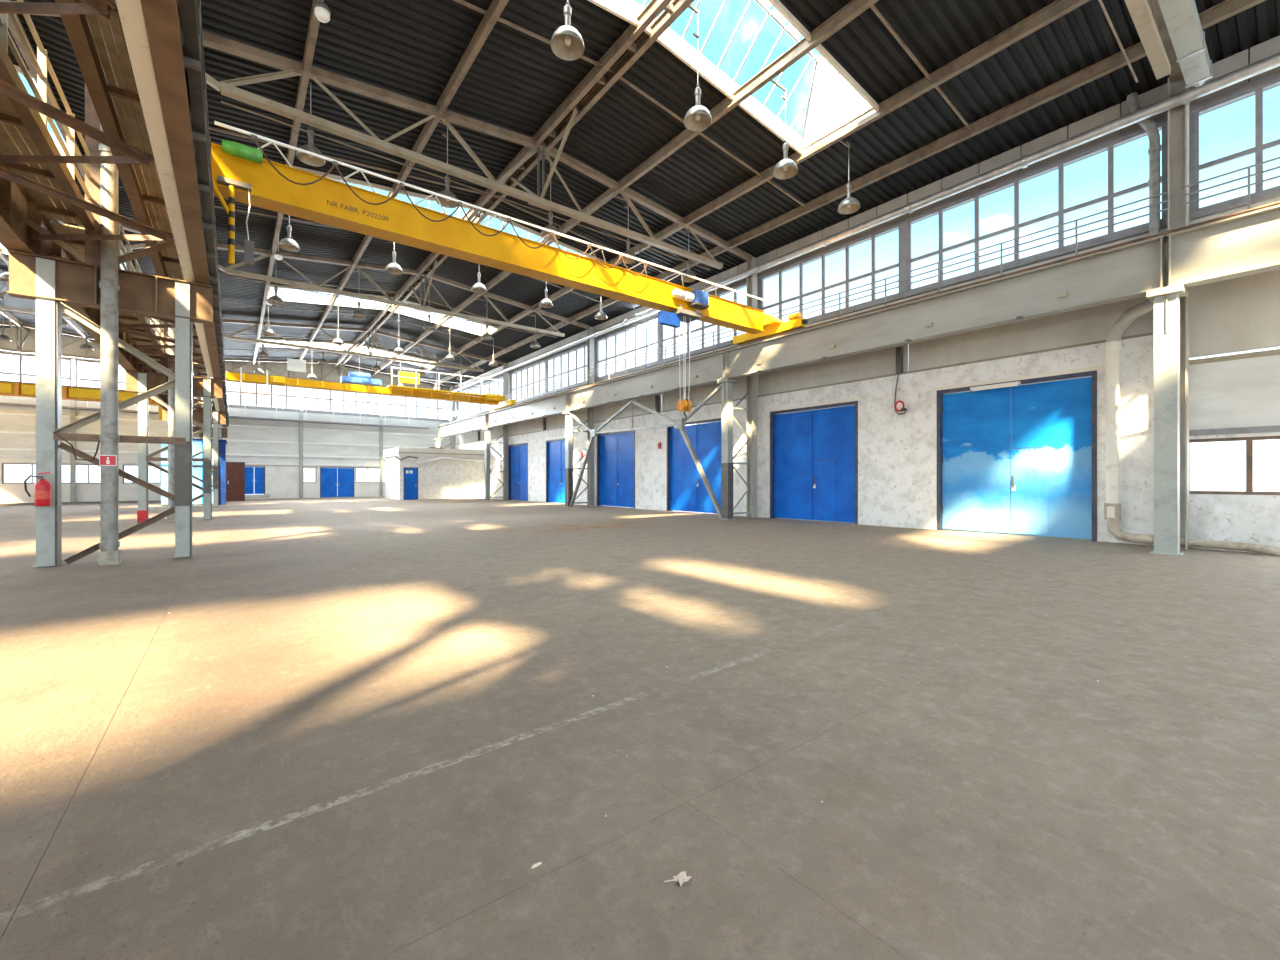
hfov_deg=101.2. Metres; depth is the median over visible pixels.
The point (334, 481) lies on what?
door
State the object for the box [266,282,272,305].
light
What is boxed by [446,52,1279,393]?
beam
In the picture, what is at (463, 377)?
lamp
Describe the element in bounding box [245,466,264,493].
door
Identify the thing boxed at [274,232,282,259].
light
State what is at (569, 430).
lattice column
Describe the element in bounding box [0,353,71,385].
window
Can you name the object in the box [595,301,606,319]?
lamp
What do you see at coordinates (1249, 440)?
window
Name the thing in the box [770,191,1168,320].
walkway
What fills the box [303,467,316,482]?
window
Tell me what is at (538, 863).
chip
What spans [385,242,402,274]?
lamp
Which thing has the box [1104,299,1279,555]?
downpipe
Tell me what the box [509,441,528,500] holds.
door
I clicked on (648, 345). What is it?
window
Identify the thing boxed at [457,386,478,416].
window
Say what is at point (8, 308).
roof truss
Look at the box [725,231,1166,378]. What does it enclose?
beam
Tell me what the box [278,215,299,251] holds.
lamp
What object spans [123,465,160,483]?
window
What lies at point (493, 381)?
window
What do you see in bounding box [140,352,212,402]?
walkway
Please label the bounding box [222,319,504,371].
roof truss
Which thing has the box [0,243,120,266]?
skylight
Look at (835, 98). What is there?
skylight
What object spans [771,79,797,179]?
lamp
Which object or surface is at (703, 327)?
window
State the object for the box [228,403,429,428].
walkway
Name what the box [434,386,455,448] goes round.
lattice column
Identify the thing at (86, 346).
lamp
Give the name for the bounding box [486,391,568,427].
beam
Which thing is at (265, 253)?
roof truss
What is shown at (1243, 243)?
beam
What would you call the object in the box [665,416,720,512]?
door
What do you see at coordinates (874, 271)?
window
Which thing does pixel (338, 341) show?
lamp
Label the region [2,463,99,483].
window
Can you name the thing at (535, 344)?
lamp
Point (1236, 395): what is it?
wall
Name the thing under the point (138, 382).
frame
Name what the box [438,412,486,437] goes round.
beam
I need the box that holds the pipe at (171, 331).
[167,246,175,521]
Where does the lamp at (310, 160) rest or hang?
hanging from the ceiling
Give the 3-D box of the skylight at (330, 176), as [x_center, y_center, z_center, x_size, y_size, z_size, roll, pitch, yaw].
[-6.602,-10.262,20.053,11.660,2.034,2.359,0,0,-38]
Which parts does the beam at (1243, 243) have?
plate, rail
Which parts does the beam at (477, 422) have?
rail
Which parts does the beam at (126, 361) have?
plate, plate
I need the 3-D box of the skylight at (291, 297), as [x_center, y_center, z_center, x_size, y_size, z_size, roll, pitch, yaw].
[-13.946,-10.262,29.544,11.660,2.034,2.359,0,0,-38]
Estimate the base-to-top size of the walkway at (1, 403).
1.050 m
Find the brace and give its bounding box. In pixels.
[570,384,720,517]
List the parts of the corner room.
cornice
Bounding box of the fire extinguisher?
[24,472,51,505]
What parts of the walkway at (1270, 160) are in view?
handrail, handrail, handrail, rail post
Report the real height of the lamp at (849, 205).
1.803 m
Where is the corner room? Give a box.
[383,447,484,499]
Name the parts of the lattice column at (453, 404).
leg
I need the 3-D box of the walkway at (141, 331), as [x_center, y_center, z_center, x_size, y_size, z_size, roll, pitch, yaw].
[-13.563,-4.909,14.667,1.878,1.668,11.900,0,0,-38]
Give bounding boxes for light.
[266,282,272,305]
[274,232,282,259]
[314,0,330,22]
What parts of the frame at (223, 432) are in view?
leg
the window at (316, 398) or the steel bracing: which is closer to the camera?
the steel bracing
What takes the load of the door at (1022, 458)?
in the wall at (1236, 395)
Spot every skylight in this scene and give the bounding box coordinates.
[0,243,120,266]
[14,65,66,155]
[259,338,435,367]
[264,284,497,335]
[293,166,607,262]
[588,0,878,154]
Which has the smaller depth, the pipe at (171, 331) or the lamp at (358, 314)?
the pipe at (171, 331)
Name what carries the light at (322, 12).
hanging from the ceiling
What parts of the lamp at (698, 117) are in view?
mounting arm, suspension rod, bulb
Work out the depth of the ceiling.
13.76 m
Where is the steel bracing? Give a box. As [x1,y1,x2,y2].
[0,0,172,241]
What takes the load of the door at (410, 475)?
attached to the corner room
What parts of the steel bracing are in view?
rail post, rail post, handrail, handrail, handrail, rail post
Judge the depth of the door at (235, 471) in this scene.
37.28 m
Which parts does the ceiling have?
tie rod, tie rod, tie rod, tie rod, tie rod, tie rod, tie rod, tie rod, tie rod, tie rod, tie rod, tie rod, tie rod, tie rod, tie rod, tie rod, tie rod, tie rod, tie rod, tie rod, tie rod, tie rod, tie rod, tie rod, tie rod, tie rod, tie rod, tie rod, tie rod, tie rod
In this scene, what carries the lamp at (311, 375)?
hanging from the ceiling
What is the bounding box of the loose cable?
[53,432,99,460]
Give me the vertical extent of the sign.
0.190 m
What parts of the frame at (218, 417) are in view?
leg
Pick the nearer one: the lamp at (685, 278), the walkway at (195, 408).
the lamp at (685, 278)
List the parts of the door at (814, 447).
wicket door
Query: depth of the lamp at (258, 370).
36.40 m
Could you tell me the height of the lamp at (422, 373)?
2.020 m
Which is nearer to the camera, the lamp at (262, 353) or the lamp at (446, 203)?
the lamp at (446, 203)
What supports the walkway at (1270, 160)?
attached to the lattice column at (1171, 303)
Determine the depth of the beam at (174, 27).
5.68 m
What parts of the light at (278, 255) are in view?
globe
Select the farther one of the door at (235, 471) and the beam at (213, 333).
the door at (235, 471)
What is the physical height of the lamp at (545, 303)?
2.020 m
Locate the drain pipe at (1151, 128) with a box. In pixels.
[1127,92,1161,234]
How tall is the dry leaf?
0.015 m
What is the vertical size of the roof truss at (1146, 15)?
1.835 m
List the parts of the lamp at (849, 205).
mounting arm, suspension rod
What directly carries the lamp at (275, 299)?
hanging from the ceiling
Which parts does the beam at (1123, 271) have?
plate, clip plate, clip plate, plate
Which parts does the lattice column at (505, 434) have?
leg, leg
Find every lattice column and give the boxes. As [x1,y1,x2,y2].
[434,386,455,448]
[483,363,508,499]
[562,327,593,506]
[717,257,756,519]
[1146,77,1188,555]
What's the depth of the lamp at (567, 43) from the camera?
9.13 m
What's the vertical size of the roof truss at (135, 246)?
1.835 m
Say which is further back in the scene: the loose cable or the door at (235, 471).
the door at (235, 471)
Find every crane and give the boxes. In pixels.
[0,381,161,419]
[211,121,807,420]
[226,358,515,409]
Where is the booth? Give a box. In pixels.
[161,439,226,505]
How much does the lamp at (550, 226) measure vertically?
2.314 m
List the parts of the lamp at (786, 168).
mounting arm, suspension rod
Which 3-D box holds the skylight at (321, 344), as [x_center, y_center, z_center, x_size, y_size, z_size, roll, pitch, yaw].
[-21.289,-10.262,39.034,11.660,2.034,2.359,0,0,-38]
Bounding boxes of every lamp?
[0,262,8,281]
[0,297,11,341]
[62,311,93,349]
[254,346,263,372]
[257,326,268,357]
[261,305,274,335]
[268,260,283,304]
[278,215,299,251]
[296,81,324,166]
[307,353,316,378]
[318,330,327,363]
[332,305,343,344]
[352,270,365,318]
[372,335,380,370]
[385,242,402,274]
[393,312,403,353]
[414,345,425,375]
[423,281,435,330]
[431,369,437,389]
[436,121,457,207]
[441,325,454,359]
[456,355,464,379]
[471,271,486,292]
[477,298,492,339]
[489,339,497,365]
[529,314,540,347]
[539,281,552,307]
[541,157,559,239]
[551,0,584,60]
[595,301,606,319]
[615,196,636,263]
[679,229,696,281]
[684,5,711,130]
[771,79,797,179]
[838,140,859,213]
[970,381,1020,390]
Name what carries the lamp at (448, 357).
hanging from the ceiling
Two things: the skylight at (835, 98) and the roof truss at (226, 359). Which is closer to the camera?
the skylight at (835, 98)
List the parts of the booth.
panel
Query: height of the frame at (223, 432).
10.450 m
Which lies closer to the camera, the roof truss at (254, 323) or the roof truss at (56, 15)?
the roof truss at (56, 15)
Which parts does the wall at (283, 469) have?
wall post, wall post, window sill, wall post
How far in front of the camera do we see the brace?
23.27 m
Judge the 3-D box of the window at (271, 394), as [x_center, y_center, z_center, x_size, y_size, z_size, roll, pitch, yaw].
[-30.686,-7.000,42.068,5.950,2.400,0.100,0,0,-38]
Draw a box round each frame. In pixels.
[7,16,212,567]
[125,222,221,521]
[162,397,225,506]
[193,356,227,439]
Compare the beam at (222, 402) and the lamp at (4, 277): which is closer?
the lamp at (4, 277)
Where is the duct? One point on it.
(1181, 17)
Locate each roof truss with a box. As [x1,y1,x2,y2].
[0,290,154,330]
[0,318,196,360]
[10,1,60,16]
[77,224,158,250]
[202,30,751,269]
[217,243,589,337]
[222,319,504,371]
[225,358,452,391]
[1098,0,1182,82]
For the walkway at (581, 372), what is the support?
attached to the lattice column at (505, 434)
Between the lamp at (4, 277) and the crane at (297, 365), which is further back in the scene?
the crane at (297, 365)
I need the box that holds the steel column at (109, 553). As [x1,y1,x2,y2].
[98,1,120,565]
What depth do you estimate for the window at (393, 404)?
49.43 m
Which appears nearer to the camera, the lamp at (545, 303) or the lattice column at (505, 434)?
the lamp at (545, 303)
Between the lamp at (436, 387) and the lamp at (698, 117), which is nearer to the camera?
the lamp at (698, 117)
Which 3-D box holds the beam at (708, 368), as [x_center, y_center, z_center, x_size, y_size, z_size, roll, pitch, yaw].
[-0.386,-4.435,24.863,0.500,1.210,12.000,0,0,-38]
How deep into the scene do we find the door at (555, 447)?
34.73 m
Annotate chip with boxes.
[531,862,540,868]
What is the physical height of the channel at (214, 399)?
0.180 m
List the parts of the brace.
gusset plate, gusset plate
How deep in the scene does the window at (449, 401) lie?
51.29 m
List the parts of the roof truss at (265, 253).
king post, gusset plate, king post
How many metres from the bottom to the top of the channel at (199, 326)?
0.180 m
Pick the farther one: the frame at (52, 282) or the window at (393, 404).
the window at (393, 404)
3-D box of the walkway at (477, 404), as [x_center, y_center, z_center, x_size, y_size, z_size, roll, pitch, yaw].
[-14.302,-5.562,44.441,1.430,1.325,12.000,0,0,-38]
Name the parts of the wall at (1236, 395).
window post, wall panel, wall panel, wall panel, wall panel, wall panel, wall panel, window post, wall panel, wall panel, wall panel, wall panel, wall panel, window post, wall panel, wall panel, wall panel, wall panel, wall panel, window post, wall panel, wall panel, wall panel, wall panel, window post, wall panel, wall panel, wall panel, wall panel, wall panel, window sill, wall panel, window post, wall panel, wall panel, wall panel, wall panel, wall panel, wall panel, window post, wall panel, wall panel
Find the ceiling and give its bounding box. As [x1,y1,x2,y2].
[0,0,1279,387]
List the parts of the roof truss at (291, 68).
king post, gusset plate, king post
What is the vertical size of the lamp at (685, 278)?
1.803 m
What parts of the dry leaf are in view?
blade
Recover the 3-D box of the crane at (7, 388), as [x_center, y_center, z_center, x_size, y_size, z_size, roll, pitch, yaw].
[-37.388,-4.930,31.129,15.940,1.760,3.000,0,0,-38]
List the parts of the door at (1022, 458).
wicket door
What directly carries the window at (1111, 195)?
in the wall at (1236, 395)
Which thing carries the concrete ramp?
on the floor
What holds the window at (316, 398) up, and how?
in the wall at (283, 469)
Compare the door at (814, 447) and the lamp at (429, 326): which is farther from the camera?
the lamp at (429, 326)
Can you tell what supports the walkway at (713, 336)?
attached to the lattice column at (569, 430)
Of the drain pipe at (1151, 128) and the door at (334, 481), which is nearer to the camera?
the drain pipe at (1151, 128)
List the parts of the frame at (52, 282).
leg, plate, post, leg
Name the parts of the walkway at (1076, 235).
rail post, rail post, rail post, rail post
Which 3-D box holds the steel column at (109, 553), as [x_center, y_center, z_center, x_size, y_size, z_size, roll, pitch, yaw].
[-9.454,-3.700,9.375,0.268,10.400,0.268,0,0,-38]
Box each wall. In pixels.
[0,328,449,502]
[448,35,1279,552]
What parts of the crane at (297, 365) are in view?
cage post, cage post, white panel, hoist frame, rail post, rail post, rail post, handrail, handrail, rail post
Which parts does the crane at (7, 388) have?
web panel, web panel, web panel, web panel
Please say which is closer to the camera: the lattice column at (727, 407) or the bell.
the bell
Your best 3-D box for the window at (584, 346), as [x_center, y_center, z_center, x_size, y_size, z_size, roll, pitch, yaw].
[-4.506,-6.990,33.194,0.100,2.260,5.780,0,0,-38]
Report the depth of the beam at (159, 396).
24.03 m
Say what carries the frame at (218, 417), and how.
on the floor
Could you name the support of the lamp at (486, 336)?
hanging from the ceiling
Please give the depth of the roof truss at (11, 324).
33.23 m
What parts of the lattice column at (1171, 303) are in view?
cap plate, leg, plate, leg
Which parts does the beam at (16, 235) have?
plate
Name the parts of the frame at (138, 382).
leg, post, leg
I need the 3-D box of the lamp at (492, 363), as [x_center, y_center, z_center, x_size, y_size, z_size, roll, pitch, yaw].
[-9.657,-8.351,34.126,0.892,1.803,0.584,0,0,-38]
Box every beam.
[0,154,38,254]
[39,211,136,370]
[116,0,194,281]
[137,359,167,407]
[141,0,217,284]
[203,259,224,378]
[218,367,226,410]
[223,399,228,427]
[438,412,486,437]
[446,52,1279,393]
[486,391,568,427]
[566,349,726,410]
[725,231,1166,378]
[1166,201,1279,287]
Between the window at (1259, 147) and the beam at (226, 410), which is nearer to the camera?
the window at (1259, 147)
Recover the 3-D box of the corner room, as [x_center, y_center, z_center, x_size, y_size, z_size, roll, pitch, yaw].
[-16.849,-0.535,43.167,7.178,4.070,5.299,0,0,-38]
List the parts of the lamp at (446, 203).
suspension rod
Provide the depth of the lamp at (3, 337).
28.08 m
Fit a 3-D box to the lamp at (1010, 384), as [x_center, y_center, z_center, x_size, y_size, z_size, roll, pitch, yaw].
[9.785,-2.574,14.513,0.120,0.112,1.180,0,0,-38]
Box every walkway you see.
[0,401,157,413]
[49,221,203,363]
[55,0,173,246]
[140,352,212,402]
[150,243,202,358]
[193,356,207,397]
[193,397,213,410]
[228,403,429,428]
[449,404,491,416]
[500,372,582,402]
[584,328,741,383]
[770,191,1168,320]
[1168,157,1279,240]
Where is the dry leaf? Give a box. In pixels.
[664,871,690,885]
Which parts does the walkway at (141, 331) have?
rail post, rail post, handrail, handrail, handrail, rail post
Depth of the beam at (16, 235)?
8.70 m
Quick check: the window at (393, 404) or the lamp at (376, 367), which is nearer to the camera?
the lamp at (376, 367)
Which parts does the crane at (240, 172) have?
collector arm, travel motor, festoon rail, hoist motor, block plate, trolley frame, saddle plate, drive motor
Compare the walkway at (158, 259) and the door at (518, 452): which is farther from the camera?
the door at (518, 452)
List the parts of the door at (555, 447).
frame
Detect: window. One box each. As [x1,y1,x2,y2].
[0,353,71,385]
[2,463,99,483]
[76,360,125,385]
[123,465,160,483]
[227,384,299,409]
[303,388,379,415]
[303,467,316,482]
[355,468,384,482]
[382,395,447,419]
[449,401,450,419]
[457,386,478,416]
[480,377,502,410]
[511,361,543,400]
[547,344,586,391]
[597,318,656,377]
[661,283,746,359]
[761,225,898,319]
[909,123,1163,290]
[1189,436,1279,494]
[1196,79,1279,210]
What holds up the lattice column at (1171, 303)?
on the floor
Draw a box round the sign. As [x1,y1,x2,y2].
[99,455,116,465]
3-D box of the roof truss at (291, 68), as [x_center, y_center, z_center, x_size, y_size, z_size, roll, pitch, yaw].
[-2.733,-8.917,15.461,18.017,1.835,4.043,0,0,-38]
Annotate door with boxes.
[226,462,244,500]
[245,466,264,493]
[320,467,353,497]
[404,467,417,499]
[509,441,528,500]
[545,435,573,502]
[597,427,636,508]
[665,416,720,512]
[767,397,860,523]
[932,365,1103,540]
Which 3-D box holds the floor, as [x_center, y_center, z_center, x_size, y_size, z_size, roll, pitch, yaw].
[-14.657,1.650,16.539,38.059,0.300,67.498,0,0,-38]
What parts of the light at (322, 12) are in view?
globe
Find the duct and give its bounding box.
[1158,0,1211,87]
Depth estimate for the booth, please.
31.10 m
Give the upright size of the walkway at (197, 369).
0.210 m
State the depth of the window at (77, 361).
36.16 m
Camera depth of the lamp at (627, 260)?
17.81 m
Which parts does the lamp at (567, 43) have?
bulb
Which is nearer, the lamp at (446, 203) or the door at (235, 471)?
the lamp at (446, 203)
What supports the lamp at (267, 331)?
hanging from the ceiling
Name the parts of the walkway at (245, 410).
handrail, handrail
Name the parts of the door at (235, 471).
panel, panel, panel, panel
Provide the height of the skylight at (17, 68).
2.152 m
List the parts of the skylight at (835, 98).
hip pane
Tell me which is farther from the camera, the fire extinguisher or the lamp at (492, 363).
the lamp at (492, 363)
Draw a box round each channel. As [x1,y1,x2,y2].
[194,322,212,376]
[208,377,218,409]
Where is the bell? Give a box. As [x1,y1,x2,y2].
[894,374,906,414]
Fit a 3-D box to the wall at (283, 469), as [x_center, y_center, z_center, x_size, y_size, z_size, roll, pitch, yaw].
[-33.103,-4.425,40.249,37.300,11.950,0.620,0,0,-38]
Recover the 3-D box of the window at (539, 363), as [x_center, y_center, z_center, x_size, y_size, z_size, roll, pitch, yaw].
[-8.110,-6.990,37.852,0.100,2.260,5.600,0,0,-38]
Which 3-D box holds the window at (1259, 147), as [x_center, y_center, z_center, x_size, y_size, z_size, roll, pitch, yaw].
[13.921,-6.990,9.380,0.100,2.260,5.600,0,0,-38]
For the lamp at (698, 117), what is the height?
2.314 m
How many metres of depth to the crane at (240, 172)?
11.71 m
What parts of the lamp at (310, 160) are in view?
suspension rod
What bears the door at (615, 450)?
in the wall at (1236, 395)
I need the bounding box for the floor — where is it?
[0,497,1279,959]
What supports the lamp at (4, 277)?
hanging from the ceiling
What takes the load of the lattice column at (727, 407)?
on the floor
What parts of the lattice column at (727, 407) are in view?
leg, cap plate, leg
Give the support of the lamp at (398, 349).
hanging from the ceiling
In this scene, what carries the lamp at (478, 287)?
hanging from the ceiling
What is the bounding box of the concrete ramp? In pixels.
[245,494,269,499]
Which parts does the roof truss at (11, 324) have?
king post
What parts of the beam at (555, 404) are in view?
rail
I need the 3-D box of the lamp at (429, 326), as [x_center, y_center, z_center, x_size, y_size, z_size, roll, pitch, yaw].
[-10.403,-8.607,25.962,0.584,2.314,0.584,0,0,9]
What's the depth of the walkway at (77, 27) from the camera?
6.27 m
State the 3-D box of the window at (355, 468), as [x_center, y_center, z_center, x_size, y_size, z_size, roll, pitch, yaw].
[-23.935,-0.425,47.355,3.100,1.350,0.100,0,0,-38]
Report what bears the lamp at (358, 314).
hanging from the ceiling
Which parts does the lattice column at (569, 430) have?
leg, cap plate, leg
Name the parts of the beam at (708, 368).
plate, rail, plate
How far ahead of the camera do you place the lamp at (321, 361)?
33.56 m

